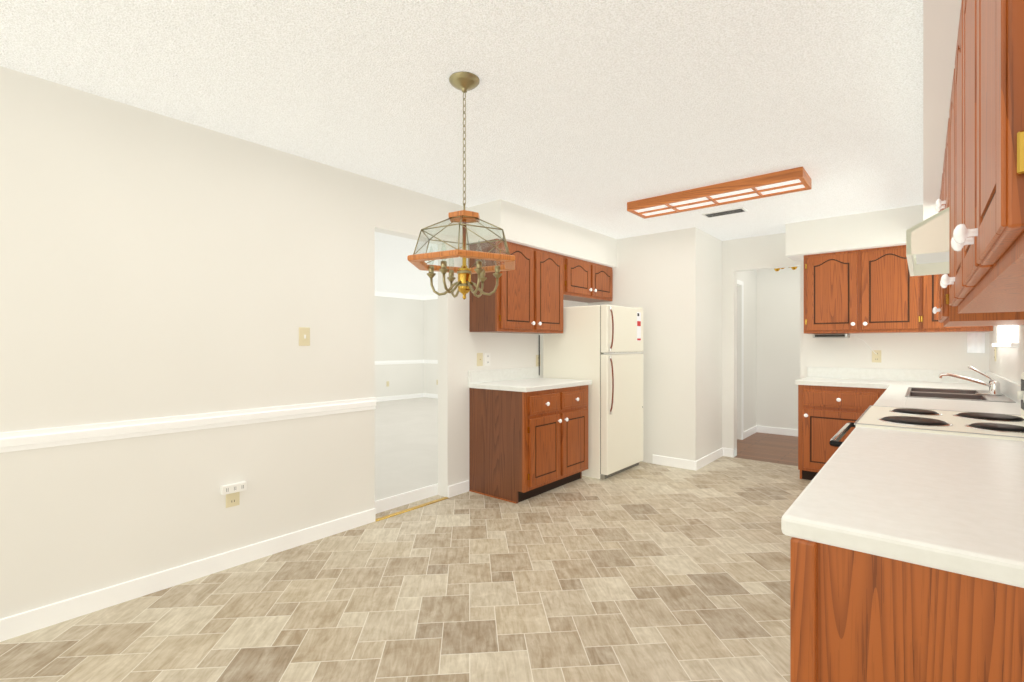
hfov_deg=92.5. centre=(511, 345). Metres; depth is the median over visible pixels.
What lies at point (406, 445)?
wall
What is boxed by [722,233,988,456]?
wall
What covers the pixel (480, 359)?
outlet
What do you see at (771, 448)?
floor
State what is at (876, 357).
outlet
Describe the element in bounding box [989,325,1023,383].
wall
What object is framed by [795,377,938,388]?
countertop
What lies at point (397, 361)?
shelf
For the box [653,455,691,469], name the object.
baseboard
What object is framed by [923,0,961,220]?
soffit
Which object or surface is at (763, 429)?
baseboard
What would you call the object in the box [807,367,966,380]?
backsplash
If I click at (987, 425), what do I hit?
range
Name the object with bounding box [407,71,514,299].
pendant chandelier
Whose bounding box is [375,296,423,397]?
wall
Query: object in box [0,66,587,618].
wall
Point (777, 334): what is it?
wall
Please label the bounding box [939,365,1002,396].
faucet
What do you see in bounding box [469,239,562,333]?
upper cabinet
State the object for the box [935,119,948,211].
upper cabinet
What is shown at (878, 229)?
soffit
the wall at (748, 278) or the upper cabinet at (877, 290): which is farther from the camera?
the wall at (748, 278)
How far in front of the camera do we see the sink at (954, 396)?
3.22 m
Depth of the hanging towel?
4.19 m
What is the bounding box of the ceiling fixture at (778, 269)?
[774,267,796,270]
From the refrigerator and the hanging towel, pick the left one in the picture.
the refrigerator
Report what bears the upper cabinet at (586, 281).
attached to the wall at (152, 264)
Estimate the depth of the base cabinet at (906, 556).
0.84 m
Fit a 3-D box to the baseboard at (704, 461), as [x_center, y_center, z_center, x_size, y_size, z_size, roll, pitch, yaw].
[2.124,1.208,5.225,0.044,0.095,0.863,0,0,40]
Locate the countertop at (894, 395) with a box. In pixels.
[873,385,1020,414]
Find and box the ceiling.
[0,0,922,295]
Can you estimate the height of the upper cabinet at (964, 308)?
0.758 m
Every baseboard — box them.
[0,505,379,641]
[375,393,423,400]
[375,480,468,511]
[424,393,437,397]
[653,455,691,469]
[692,448,727,470]
[742,426,759,439]
[760,426,797,436]
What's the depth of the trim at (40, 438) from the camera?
2.51 m
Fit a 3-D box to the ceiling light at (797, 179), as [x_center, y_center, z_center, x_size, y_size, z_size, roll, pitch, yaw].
[1.544,-1.148,3.776,1.270,0.072,0.330,0,0,40]
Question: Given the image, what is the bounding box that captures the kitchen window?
[991,325,1018,346]
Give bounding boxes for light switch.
[299,327,309,345]
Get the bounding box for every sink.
[907,393,986,400]
[911,389,978,392]
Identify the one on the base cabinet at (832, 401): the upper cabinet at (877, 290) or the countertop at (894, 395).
the countertop at (894, 395)
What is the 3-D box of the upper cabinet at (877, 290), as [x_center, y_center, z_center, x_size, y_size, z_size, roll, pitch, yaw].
[3.424,-0.494,4.441,1.316,0.758,0.386,0,0,40]
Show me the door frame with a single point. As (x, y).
(739, 282)
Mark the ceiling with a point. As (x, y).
(595, 115)
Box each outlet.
[221,481,246,507]
[477,353,489,365]
[536,335,539,374]
[872,350,880,362]
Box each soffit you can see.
[468,199,616,267]
[785,204,922,260]
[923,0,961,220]
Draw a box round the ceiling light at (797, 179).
[627,166,811,218]
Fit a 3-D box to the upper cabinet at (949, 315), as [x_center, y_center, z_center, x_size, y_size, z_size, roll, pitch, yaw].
[2.496,-0.494,2.613,0.386,0.758,0.888,0,0,40]
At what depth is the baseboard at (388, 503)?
3.92 m
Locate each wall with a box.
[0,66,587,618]
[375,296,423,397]
[375,397,437,512]
[424,299,437,393]
[588,227,699,462]
[700,230,721,458]
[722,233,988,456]
[737,270,755,439]
[756,266,799,429]
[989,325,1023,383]
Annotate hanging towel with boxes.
[967,333,984,352]
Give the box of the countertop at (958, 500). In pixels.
[781,427,1023,578]
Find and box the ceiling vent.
[702,207,747,217]
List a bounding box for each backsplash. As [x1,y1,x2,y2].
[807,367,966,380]
[999,377,1020,404]
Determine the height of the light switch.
0.116 m
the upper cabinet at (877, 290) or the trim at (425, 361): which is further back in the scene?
the trim at (425, 361)
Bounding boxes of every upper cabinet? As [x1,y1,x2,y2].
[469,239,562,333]
[563,255,612,302]
[804,245,992,333]
[933,173,1023,326]
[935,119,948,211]
[944,91,1023,313]
[952,0,1023,307]
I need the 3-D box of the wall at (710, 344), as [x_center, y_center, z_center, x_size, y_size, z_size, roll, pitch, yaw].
[2.146,0.035,5.373,0.120,2.440,0.850,0,0,40]
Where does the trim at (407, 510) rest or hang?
on the floor at (645, 572)
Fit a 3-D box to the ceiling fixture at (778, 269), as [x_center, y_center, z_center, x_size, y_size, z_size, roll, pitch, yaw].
[3.522,-1.080,6.342,0.279,0.210,0.255,0,0,40]
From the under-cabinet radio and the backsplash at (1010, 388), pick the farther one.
the under-cabinet radio
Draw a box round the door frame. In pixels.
[737,280,743,432]
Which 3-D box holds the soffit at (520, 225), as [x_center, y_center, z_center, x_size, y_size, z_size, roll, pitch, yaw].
[0.396,-1.030,4.847,0.375,0.310,1.965,0,0,40]
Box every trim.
[0,397,375,452]
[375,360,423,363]
[375,497,448,521]
[424,360,437,363]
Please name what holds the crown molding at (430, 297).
attached to the wall at (430, 339)
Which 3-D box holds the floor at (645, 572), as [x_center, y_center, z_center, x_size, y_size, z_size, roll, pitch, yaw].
[0.173,1.280,2.205,3.670,0.050,8.000,0,0,40]
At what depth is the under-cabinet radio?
4.65 m
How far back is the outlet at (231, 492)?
2.77 m
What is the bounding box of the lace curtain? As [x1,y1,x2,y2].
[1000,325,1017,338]
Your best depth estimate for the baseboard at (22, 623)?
2.52 m
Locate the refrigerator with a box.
[543,305,643,479]
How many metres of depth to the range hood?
1.85 m
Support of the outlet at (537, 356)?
attached to the wall at (152, 264)
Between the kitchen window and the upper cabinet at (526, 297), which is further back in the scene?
the upper cabinet at (526, 297)
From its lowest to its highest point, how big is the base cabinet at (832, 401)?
0.890 m
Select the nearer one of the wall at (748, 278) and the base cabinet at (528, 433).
the base cabinet at (528, 433)
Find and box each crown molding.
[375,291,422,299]
[423,295,437,299]
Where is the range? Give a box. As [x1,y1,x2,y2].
[829,373,1023,446]
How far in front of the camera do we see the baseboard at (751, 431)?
6.80 m
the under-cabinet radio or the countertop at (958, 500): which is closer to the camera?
the countertop at (958, 500)
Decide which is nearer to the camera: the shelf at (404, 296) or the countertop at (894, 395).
the countertop at (894, 395)
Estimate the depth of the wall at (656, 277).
5.10 m
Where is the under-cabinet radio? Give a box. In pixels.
[813,333,875,353]
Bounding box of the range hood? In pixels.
[906,207,948,275]
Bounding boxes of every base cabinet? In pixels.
[468,367,591,503]
[781,527,1023,681]
[798,385,882,479]
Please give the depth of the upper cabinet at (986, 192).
0.78 m
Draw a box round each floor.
[0,456,811,681]
[735,432,797,465]
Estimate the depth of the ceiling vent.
4.34 m
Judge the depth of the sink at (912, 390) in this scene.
3.57 m

